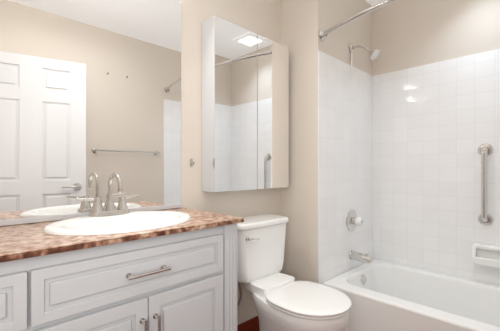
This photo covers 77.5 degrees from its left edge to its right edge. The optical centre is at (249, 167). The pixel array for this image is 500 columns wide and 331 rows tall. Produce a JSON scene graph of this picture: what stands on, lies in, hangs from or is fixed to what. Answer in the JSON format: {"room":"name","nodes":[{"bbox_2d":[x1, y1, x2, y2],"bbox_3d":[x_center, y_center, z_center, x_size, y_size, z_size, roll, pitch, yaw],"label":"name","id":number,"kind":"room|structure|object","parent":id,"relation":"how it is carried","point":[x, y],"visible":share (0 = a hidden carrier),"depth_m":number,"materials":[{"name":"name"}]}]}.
{"room":"bathroom","nodes":[
{"label":"bathroom","id":0,"kind":"room"},
{"bbox_2d":[7,0,279,324],"bbox_3d":[-0.306,-0.091,1.759,3.124,2.440,0.100,0,0,-44],"label":"wall","id":1,"kind":"structure","parent":0,"point":[260,17],"depth_m":1.74,"materials":[{"name":"beige paint"}]},
{"bbox_2d":[0,0,180,225],"bbox_3d":[-0.782,-0.335,1.213,1.180,1.082,0.012,0,0,-44],"label":"vanity mirror","id":2,"kind":"object","parent":1,"relation":"attached to","point":[90,97],"visible":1,"depth_m":1.31,"materials":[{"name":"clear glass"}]},
{"bbox_2d":[190,158,194,166],"bbox_3d":[-0.306,-0.029,1.665,0.016,0.045,0.033,0,0,-44],"label":"robe hook","id":3,"kind":"object","parent":1,"relation":"attached to","point":[191,162],"visible":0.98,"depth_m":1.67,"materials":[{"name":"silver metal"}]},
{"bbox_2d":[202,16,288,191],"bbox_3d":[-0.005,-0.338,1.900,0.628,0.933,0.115,0,0,-44],"label":"mirrored medicine cabinet","id":4,"kind":"object","parent":1,"relation":"attached to","point":[245,109],"visible":1,"depth_m":1.78,"materials":[{"name":"silver metal"}]},
{"bbox_2d":[237,316,258,330],"bbox_3d":[-0.064,1.046,1.916,0.790,0.165,0.015,0,0,-44],"label":"floor","id":5,"kind":"structure","parent":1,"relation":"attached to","point":[251,324],"depth_m":1.96,"materials":[{"name":"brown wood"}]},
{"bbox_2d":[280,0,372,282],"bbox_3d":[0.604,-0.091,2.363,0.790,2.440,0.311,0,0,-44],"label":"wall","id":6,"kind":"structure","parent":0,"point":[303,23],"depth_m":2.08,"materials":[{"name":"beige paint"}]},
{"bbox_2d":[318,50,372,283],"bbox_3d":[0.713,0.042,2.248,0.784,1.573,0.006,0,0,-44],"label":"tile","id":7,"kind":"object","parent":6,"relation":"attached to","point":[345,143],"visible":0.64,"depth_m":2.18,"materials":[{"name":"white tile"}]},
{"bbox_2d":[346,210,362,230],"bbox_3d":[0.767,0.383,2.239,0.156,0.156,0.080,0,0,-44],"label":"shower valve","id":8,"kind":"object","parent":7,"relation":"attached to","point":[353,220],"visible":1,"depth_m":2.23,"materials":[{"name":"silver metal"}]},
{"bbox_2d":[349,250,371,263],"bbox_3d":[0.794,0.635,2.212,0.068,0.072,0.156,0,0,-44],"label":"tub spout","id":9,"kind":"object","parent":7,"relation":"attached to","point":[360,257],"visible":1,"depth_m":2.20,"materials":[{"name":"silver metal"}]},
{"bbox_2d":[350,44,379,78],"bbox_3d":[0.810,-0.775,2.196,0.076,0.248,0.202,0,0,-44],"label":"shower head","id":10,"kind":"object","parent":6,"relation":"attached to","point":[373,54],"visible":1,"depth_m":2.19},
{"bbox_2d":[365,0,383,5],"bbox_3d":[0.310,-1.361,1.130,3.124,0.100,1.860,0,0,-44],"label":"ceiling","id":11,"kind":"structure","parent":0,"point":[372,2],"depth_m":2.45,"materials":[{"name":"white paint"}]},
{"bbox_2d":[373,0,499,75],"bbox_3d":[1.392,-0.091,2.190,0.094,2.440,1.860,0,0,-44],"label":"wall","id":12,"kind":"structure","parent":0,"point":[407,34],"depth_m":2.22,"materials":[{"name":"beige paint"}]},
{"bbox_2d":[373,49,499,284],"bbox_3d":[1.465,0.042,2.044,0.006,1.573,1.337,0,0,-44],"label":"tile","id":13,"kind":"structure","parent":12,"relation":"attached to","point":[436,125],"depth_m":2.19,"materials":[{"name":"white tile"}]},
{"bbox_2d":[478,144,493,225],"bbox_3d":[1.485,0.106,1.971,0.067,0.525,0.080,0,0,-44],"label":"grab rail","id":14,"kind":"object","parent":13,"relation":"attached to","point":[485,218],"visible":1,"depth_m":1.95,"materials":[{"name":"silver metal"}]},
{"bbox_2d":[472,243,499,268],"bbox_3d":[1.539,0.551,1.914,0.070,0.125,0.280,0,0,-44],"label":"soap shelf","id":15,"kind":"object","parent":12,"relation":"attached to","point":[485,255],"visible":1,"depth_m":1.96,"materials":[{"name":"white ceramic"}]},
{"bbox_3d":[0.310,1.179,1.130,3.124,0.100,1.860,0,0,-44],"label":"floor","id":16,"kind":"structure","parent":0,"visible":0},
{"bbox_2d":[0,172,243,330],"bbox_3d":[-0.611,0.573,1.050,1.197,1.111,0.482,0,0,-44],"label":"bathroom vanity","id":17,"kind":"object","parent":16,"relation":"on","point":[121,267],"visible":1,"depth_m":1.01,"materials":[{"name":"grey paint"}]},
{"bbox_2d":[76,172,138,216],"bbox_3d":[-0.554,0.105,1.271,0.254,0.176,0.138,0,0,-44],"label":"faucet","id":18,"kind":"object","parent":17,"relation":"on","point":[122,210],"depth_m":1.29,"materials":[{"name":"silver metal"}]},
{"bbox_2d":[42,210,190,263],"bbox_3d":[-0.477,0.272,1.192,0.530,0.158,0.400,0,0,-44],"label":"sink","id":19,"kind":"object","parent":17,"relation":"in","point":[103,224],"depth_m":1.07,"materials":[{"name":"white ceramic"}]},
{"bbox_2d":[237,214,350,330],"bbox_3d":[0.206,0.716,1.691,0.414,0.826,0.694,0,0,-44],"label":"toilet","id":20,"kind":"object","parent":16,"relation":"on","point":[283,302],"visible":0.83,"depth_m":1.67,"materials":[{"name":"white ceramic"}]},
{"bbox_2d":[323,259,499,330],"bbox_3d":[1.194,0.928,1.778,0.750,0.400,1.333,0,0,-44],"label":"bathtub","id":21,"kind":"object","parent":16,"relation":"on","point":[384,295],"visible":0.98,"depth_m":1.94,"materials":[{"name":"white ceramic"}]},
{"bbox_3d":[0.925,-0.091,0.501,3.124,2.440,0.100,0,0,-44],"label":"wall","id":22,"kind":"structure","parent":0,"visible":0},
{"bbox_2d":[319,0,396,39],"bbox_3d":[0.894,-0.852,1.485,0.164,0.064,1.344,0,0,-44],"label":"rail","id":23,"kind":"object","parent":22,"relation":"attached to","point":[323,34],"visible":1,"depth_m":1.75,"materials":[{"name":"silver metal"}]}
]}

